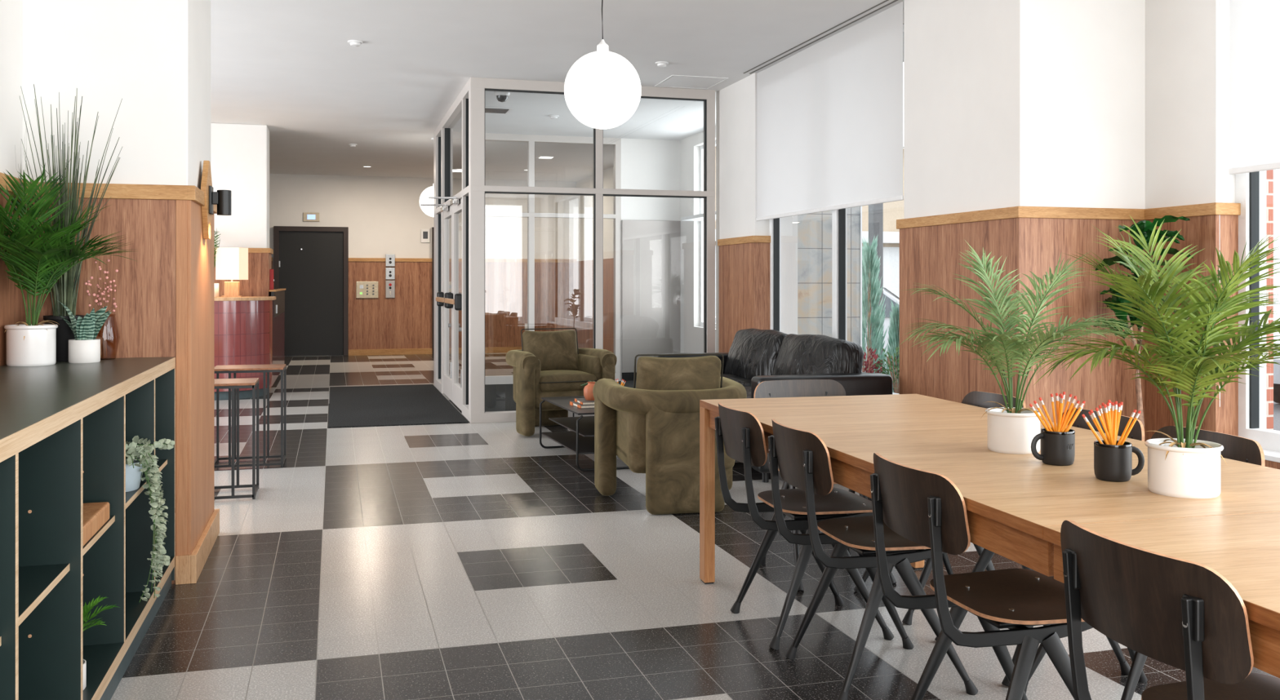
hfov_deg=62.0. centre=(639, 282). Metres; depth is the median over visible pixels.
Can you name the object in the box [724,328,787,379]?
cushion
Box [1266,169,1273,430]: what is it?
brick wall
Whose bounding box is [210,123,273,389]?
pier
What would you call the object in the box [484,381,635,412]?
glass panel
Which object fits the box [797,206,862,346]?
window
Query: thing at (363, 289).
intercom panel
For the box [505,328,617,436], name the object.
armchair
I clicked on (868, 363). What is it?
shrub
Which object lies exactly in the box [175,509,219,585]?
baseboard
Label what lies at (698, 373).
cushion
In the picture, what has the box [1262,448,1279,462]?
window sill
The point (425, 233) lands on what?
thermostat
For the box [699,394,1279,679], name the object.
table
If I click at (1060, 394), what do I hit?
pencil
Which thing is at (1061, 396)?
pencil
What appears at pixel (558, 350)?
cushion
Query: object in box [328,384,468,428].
entrance mat
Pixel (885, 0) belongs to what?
air vent
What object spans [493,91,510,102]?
security camera
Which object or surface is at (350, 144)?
smoke detector
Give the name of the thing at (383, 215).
wall
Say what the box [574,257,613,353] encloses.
wainscoting
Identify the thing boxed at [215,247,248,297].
table lamp
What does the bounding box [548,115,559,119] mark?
smoke detector
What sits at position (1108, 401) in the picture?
pencil
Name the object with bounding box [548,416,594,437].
shelf
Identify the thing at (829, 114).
roller blind
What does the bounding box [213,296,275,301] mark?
countertop
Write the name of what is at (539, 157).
recessed light
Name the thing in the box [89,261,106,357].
dried flower
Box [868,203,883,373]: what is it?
lamp post
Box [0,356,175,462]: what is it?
countertop
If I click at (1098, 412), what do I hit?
pencil
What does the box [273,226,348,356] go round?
door
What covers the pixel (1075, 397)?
pencil
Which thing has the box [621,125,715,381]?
wall
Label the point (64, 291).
potted grass
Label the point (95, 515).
box
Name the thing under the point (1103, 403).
pencil
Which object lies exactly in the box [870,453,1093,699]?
dining chair
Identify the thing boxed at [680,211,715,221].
trim
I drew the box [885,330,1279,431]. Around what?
street
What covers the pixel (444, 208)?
door closer
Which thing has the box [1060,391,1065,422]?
pencil
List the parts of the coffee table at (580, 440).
sled leg, sled leg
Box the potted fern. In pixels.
[83,595,119,690]
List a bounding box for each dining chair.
[714,402,893,650]
[753,379,896,591]
[768,419,977,699]
[853,391,1026,626]
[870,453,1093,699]
[934,408,1144,687]
[1024,426,1265,699]
[1060,520,1279,699]
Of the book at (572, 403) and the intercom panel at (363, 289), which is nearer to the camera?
the book at (572, 403)
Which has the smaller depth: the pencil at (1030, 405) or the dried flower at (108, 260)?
the pencil at (1030, 405)
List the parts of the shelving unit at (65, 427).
shelf, shelf, shelf, shelf, panel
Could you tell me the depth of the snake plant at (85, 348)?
4.08 m
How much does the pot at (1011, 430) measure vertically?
0.118 m
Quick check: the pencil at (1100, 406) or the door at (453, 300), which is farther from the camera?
the door at (453, 300)
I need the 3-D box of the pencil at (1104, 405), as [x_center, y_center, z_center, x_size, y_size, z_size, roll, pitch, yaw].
[1.176,0.391,2.660,0.040,0.172,0.008,0,0,-4]
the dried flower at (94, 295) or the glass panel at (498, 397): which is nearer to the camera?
the dried flower at (94, 295)
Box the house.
[715,62,903,315]
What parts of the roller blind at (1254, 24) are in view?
chain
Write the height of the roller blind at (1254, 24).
2.452 m
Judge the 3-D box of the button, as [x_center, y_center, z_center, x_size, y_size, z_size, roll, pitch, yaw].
[-4.285,0.122,18.286,0.155,0.300,0.034,0,0,-16]
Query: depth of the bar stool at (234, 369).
7.21 m
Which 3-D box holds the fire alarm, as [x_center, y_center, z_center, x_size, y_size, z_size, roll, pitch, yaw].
[-4.313,-0.030,12.495,0.048,0.240,0.100,0,0,-16]
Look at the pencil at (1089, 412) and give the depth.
2.66 m
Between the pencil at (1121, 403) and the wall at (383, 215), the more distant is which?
the wall at (383, 215)
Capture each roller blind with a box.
[755,1,903,221]
[1218,0,1279,407]
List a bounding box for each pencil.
[1029,404,1049,431]
[1033,400,1053,431]
[1039,397,1054,431]
[1050,394,1057,431]
[1055,393,1060,432]
[1057,394,1062,431]
[1057,395,1063,431]
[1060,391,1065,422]
[1060,394,1071,429]
[1060,395,1076,431]
[1060,398,1076,432]
[1062,400,1079,432]
[1064,400,1085,432]
[1066,404,1084,432]
[1081,413,1102,444]
[1088,411,1109,444]
[1089,409,1109,444]
[1095,407,1111,444]
[1098,405,1110,444]
[1101,402,1108,431]
[1103,404,1113,445]
[1106,402,1111,428]
[1107,400,1113,440]
[1111,402,1115,436]
[1113,401,1117,442]
[1113,403,1119,445]
[1115,404,1120,445]
[1116,402,1123,438]
[1116,409,1136,445]
[1120,410,1141,445]
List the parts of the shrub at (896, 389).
stem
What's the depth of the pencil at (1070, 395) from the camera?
2.90 m
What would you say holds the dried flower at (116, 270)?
in the glass vase
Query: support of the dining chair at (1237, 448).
on the floor
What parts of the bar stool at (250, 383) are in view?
seat, seat rail, foot rail, leg, leg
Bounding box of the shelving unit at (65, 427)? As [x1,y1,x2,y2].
[0,356,175,699]
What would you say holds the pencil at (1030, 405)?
in the mug at (1057, 448)
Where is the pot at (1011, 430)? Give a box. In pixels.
[985,407,1040,454]
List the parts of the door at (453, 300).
frame, pane, pull plate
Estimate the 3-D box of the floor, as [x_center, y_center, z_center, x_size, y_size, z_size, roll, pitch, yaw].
[-2.232,1.310,8.659,12.592,0.120,23.394,0,0,-16]
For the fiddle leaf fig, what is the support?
on the floor
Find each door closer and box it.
[420,204,448,212]
[428,196,458,205]
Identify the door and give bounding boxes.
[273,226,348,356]
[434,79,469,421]
[435,205,452,401]
[444,198,462,411]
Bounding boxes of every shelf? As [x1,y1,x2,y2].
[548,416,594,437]
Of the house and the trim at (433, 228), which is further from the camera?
the house
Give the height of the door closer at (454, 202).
0.078 m
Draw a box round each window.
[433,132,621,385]
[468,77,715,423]
[700,140,715,328]
[768,24,903,395]
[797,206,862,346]
[1235,171,1279,452]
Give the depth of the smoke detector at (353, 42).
7.99 m
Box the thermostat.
[421,229,430,242]
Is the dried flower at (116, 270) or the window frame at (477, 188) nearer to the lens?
the dried flower at (116, 270)
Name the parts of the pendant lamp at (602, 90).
cord, globe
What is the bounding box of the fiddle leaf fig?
[1093,215,1193,429]
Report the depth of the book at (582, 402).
7.35 m
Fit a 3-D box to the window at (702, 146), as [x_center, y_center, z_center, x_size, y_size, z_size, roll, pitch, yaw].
[1.071,-0.560,12.065,0.061,2.221,2.201,0,0,-16]
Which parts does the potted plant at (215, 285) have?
pot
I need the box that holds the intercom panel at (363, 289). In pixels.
[355,281,377,297]
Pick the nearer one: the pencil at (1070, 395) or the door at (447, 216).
the pencil at (1070, 395)
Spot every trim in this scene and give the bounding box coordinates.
[431,226,434,354]
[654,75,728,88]
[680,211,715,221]
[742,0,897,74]
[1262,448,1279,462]
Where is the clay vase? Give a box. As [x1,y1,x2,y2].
[583,382,595,400]
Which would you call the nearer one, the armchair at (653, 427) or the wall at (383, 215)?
the armchair at (653, 427)
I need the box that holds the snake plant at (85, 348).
[56,299,111,363]
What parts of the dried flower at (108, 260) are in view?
stem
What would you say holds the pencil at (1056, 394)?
in the mug at (1057, 448)
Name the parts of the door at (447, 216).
frame, pane, pull plate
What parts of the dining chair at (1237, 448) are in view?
leg, leg, leg, backrest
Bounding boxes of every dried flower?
[84,282,106,350]
[87,280,106,357]
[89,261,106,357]
[97,285,108,358]
[97,290,116,351]
[98,259,115,358]
[99,288,108,357]
[102,269,118,358]
[102,280,115,312]
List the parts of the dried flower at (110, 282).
stem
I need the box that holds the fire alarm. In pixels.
[269,269,274,289]
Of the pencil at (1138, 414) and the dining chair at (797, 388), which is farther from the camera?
the dining chair at (797, 388)
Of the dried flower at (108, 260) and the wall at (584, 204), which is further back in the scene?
the wall at (584, 204)
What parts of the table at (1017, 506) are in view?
leg, leg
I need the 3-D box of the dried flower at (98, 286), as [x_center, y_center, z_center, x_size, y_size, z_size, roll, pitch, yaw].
[-2.160,0.160,4.279,0.050,0.289,0.028,0,0,23]
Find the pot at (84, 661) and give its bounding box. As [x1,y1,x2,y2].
[83,659,86,690]
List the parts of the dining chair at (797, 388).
frame, leg, leg, backrest, leg, leg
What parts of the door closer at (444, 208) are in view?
arm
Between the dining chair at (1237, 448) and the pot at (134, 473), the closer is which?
the dining chair at (1237, 448)
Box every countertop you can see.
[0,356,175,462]
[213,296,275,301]
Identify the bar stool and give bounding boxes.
[213,364,286,468]
[213,377,258,499]
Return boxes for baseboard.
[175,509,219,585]
[348,346,521,355]
[622,372,636,381]
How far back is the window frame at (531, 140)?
13.16 m
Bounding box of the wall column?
[896,0,1145,422]
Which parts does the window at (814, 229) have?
corner trim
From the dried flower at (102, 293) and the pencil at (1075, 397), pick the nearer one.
the pencil at (1075, 397)
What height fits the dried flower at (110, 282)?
0.309 m
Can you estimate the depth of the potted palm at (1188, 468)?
2.45 m
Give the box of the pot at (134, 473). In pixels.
[125,457,143,492]
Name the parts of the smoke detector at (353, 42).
plate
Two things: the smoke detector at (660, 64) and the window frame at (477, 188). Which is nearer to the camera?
the smoke detector at (660, 64)
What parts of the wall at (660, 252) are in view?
metal panel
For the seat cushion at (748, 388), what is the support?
on the sofa
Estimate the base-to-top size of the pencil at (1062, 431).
0.162 m
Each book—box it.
[569,401,594,408]
[574,398,594,405]
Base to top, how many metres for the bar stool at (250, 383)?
0.669 m
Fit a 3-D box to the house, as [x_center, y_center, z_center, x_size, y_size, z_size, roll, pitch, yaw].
[6.671,-2.650,32.921,15.200,8.400,8.400,0,0,-16]
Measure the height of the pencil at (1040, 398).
0.160 m
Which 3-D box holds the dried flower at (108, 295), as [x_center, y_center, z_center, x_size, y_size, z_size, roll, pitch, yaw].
[-2.135,0.167,4.277,0.070,0.273,0.022,0,0,-40]
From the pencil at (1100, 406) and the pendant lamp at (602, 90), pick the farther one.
the pendant lamp at (602, 90)
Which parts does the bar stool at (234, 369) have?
leg, seat, seat rail, foot rail, leg, leg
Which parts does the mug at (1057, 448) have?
handle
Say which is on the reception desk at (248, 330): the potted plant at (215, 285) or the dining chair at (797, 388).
the potted plant at (215, 285)
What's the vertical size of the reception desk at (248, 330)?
1.160 m
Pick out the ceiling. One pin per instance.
(291, 68)
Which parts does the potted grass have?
blade, blade, blade, blade, blade, blade, blade, blade, blade, blade, blade, blade, blade, blade, blade, blade, blade, blade, blade, blade, blade, blade, blade, blade, blade, blade, blade, blade, blade, blade, blade, blade, blade, blade, blade, blade, blade, blade, blade, blade, blade, blade, blade, blade, blade, blade, blade, blade, blade, blade, blade, blade, blade, blade, blade, blade, blade, blade, blade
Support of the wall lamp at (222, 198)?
attached to the wall at (152, 55)
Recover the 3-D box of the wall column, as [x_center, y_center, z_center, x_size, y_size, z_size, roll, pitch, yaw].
[2.372,-0.280,6.383,1.155,3.060,1.270,0,0,-16]
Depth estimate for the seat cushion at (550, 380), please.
8.68 m
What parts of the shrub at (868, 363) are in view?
stem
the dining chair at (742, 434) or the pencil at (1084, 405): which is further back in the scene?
the dining chair at (742, 434)
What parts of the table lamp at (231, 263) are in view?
lamp shade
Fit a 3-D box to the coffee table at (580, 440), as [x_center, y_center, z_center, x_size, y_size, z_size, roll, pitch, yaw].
[-0.251,1.056,7.591,0.707,0.385,1.036,0,0,-19]
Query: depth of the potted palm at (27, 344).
3.90 m
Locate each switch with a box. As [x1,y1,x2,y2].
[385,253,395,266]
[385,267,395,279]
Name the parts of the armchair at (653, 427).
leg, panel, arm rail, panel, leg, leg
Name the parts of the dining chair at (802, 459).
backrest, frame, leg, leg, frame, leg, seat, leg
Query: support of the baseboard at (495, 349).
attached to the wall at (383, 215)
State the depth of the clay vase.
7.36 m
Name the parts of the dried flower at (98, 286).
stem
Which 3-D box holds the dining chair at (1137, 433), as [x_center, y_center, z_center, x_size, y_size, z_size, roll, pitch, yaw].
[1.332,0.853,3.554,0.566,0.812,0.448,0,0,-14]
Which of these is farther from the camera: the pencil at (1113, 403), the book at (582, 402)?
the book at (582, 402)
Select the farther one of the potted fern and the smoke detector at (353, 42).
the smoke detector at (353, 42)
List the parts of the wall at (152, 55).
wood panel, cap rail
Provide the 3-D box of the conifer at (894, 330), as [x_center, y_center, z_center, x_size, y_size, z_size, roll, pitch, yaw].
[2.843,0.708,11.741,0.294,1.093,0.285,0,0,29]
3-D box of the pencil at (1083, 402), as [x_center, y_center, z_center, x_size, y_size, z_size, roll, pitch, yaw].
[1.161,0.398,2.893,0.098,0.151,0.008,0,0,-2]
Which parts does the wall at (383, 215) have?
wood panel, cap rail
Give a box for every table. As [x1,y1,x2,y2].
[539,395,629,471]
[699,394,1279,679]
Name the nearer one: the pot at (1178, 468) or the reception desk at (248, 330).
the pot at (1178, 468)
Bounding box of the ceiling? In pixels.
[210,0,903,182]
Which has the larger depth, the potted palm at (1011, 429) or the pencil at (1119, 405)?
the potted palm at (1011, 429)
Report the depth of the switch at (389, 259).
18.25 m
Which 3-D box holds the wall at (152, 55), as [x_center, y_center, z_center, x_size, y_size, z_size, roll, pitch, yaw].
[-2.515,-0.280,0.147,3.648,3.061,9.670,0,0,-16]
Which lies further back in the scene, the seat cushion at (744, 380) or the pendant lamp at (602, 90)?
the seat cushion at (744, 380)
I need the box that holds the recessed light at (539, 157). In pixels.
[536,155,555,159]
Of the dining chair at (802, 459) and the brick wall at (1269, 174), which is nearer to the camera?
the dining chair at (802, 459)
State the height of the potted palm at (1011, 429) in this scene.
0.625 m
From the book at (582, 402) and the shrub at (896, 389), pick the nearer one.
the book at (582, 402)
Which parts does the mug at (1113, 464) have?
handle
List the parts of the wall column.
cap rail, wood panel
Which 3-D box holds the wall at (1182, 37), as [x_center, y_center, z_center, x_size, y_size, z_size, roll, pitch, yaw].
[3.362,-0.280,3.874,0.918,3.062,13.606,0,0,-20]
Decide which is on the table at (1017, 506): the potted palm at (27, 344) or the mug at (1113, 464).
the mug at (1113, 464)
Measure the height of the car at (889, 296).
1.530 m
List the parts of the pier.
wood panel, cap rail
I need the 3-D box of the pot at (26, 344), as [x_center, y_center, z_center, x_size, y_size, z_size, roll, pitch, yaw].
[-2.271,0.235,3.978,0.176,0.150,0.176,0,0,-16]
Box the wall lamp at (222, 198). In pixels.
[200,160,231,239]
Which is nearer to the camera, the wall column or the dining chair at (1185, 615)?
the dining chair at (1185, 615)
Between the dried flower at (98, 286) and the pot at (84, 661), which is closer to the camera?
the pot at (84, 661)
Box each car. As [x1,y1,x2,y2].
[715,287,899,365]
[1273,332,1279,403]
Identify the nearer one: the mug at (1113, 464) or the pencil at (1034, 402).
the mug at (1113, 464)
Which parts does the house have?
garage door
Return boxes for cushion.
[522,329,578,371]
[539,369,596,391]
[635,355,721,390]
[720,373,751,386]
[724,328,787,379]
[744,386,751,398]
[773,333,863,375]
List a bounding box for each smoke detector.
[347,40,362,46]
[348,143,357,146]
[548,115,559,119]
[655,61,668,66]
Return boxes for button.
[385,280,395,297]
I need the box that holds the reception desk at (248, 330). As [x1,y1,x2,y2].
[213,288,285,399]
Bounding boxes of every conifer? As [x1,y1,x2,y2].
[862,234,888,373]
[885,300,899,392]
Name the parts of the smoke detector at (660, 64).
plate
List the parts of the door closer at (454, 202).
arm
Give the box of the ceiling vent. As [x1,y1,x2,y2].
[484,106,513,113]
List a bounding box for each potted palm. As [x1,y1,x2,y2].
[0,162,138,366]
[898,239,1141,454]
[1025,215,1279,498]
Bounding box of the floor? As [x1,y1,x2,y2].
[110,352,1279,699]
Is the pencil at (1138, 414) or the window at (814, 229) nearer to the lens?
the pencil at (1138, 414)
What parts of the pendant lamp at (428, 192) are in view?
globe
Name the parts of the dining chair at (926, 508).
frame, backrest, leg, leg, seat, frame, leg, leg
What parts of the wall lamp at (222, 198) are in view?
plate, arm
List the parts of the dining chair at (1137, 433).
leg, leg, leg, backrest, leg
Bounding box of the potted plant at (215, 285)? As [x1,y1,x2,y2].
[213,230,220,297]
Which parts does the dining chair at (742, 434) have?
backrest, frame, leg, leg, frame, seat, leg, leg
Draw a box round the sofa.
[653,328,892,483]
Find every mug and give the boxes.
[1031,427,1075,466]
[1093,440,1144,482]
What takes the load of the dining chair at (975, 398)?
on the floor
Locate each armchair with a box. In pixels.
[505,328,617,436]
[592,353,746,515]
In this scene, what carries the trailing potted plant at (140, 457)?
on the shelving unit at (65, 427)
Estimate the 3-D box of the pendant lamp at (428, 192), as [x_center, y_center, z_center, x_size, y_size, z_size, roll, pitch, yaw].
[-2.577,-1.313,13.410,0.390,0.993,0.390,0,0,-16]
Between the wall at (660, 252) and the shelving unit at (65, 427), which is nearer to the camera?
the shelving unit at (65, 427)
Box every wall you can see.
[0,0,217,584]
[269,173,576,356]
[576,166,613,261]
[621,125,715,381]
[715,0,1279,469]
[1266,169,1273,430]
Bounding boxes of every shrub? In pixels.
[862,346,883,373]
[873,346,899,394]
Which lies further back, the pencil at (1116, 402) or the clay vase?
the clay vase
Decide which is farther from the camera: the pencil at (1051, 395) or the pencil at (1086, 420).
the pencil at (1051, 395)
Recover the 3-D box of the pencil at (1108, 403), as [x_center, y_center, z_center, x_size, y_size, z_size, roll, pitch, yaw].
[1.178,0.389,2.667,0.022,0.174,0.008,0,0,-10]
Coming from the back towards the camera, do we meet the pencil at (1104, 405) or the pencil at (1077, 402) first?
the pencil at (1077, 402)
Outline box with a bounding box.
[83,502,109,546]
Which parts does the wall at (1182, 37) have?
cap rail, wood panel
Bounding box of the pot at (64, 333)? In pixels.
[43,315,84,361]
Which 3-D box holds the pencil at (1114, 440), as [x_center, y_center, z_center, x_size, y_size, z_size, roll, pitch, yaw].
[1.186,0.389,2.665,0.045,0.171,0.008,0,0,-30]
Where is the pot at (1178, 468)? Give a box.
[1144,438,1223,498]
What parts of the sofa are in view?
arm, leg, arm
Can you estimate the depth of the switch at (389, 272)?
18.27 m
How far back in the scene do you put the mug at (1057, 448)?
2.86 m
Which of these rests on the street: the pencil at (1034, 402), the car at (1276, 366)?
the car at (1276, 366)
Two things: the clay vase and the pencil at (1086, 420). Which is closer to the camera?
the pencil at (1086, 420)
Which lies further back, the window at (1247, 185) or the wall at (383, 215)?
the wall at (383, 215)
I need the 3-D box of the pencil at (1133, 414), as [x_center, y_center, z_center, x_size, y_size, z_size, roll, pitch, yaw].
[1.200,0.398,2.664,0.082,0.159,0.008,0,0,0]
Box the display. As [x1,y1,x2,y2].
[302,212,319,222]
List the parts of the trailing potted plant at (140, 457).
trailing stem, trailing stem, trailing stem, trailing stem, trailing stem, trailing stem, trailing stem, trailing stem, trailing stem, trailing stem, trailing stem, trailing stem, trailing stem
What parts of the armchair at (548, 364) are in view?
panel, leg, panel, leg, arm rail, panel, leg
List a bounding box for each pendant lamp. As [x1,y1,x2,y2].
[419,137,434,217]
[564,0,641,128]
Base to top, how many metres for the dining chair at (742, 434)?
0.812 m
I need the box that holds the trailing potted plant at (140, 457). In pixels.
[125,435,175,602]
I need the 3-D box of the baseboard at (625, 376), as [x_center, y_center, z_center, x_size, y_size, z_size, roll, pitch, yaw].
[0.142,1.195,13.504,0.770,0.110,0.020,0,0,-16]
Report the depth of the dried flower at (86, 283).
4.25 m
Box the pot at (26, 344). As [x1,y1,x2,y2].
[4,324,57,366]
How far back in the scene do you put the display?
17.94 m
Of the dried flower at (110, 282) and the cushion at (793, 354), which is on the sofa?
the cushion at (793, 354)
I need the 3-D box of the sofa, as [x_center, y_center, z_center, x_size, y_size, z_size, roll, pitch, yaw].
[0.858,0.807,7.769,0.923,0.886,2.322,0,0,-16]
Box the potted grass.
[14,84,122,361]
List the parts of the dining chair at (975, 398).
leg, leg, leg, leg, backrest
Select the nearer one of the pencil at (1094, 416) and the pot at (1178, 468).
the pot at (1178, 468)
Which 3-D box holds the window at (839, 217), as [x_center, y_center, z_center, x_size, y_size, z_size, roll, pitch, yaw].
[1.509,-0.440,8.060,0.091,2.541,2.501,0,0,-16]

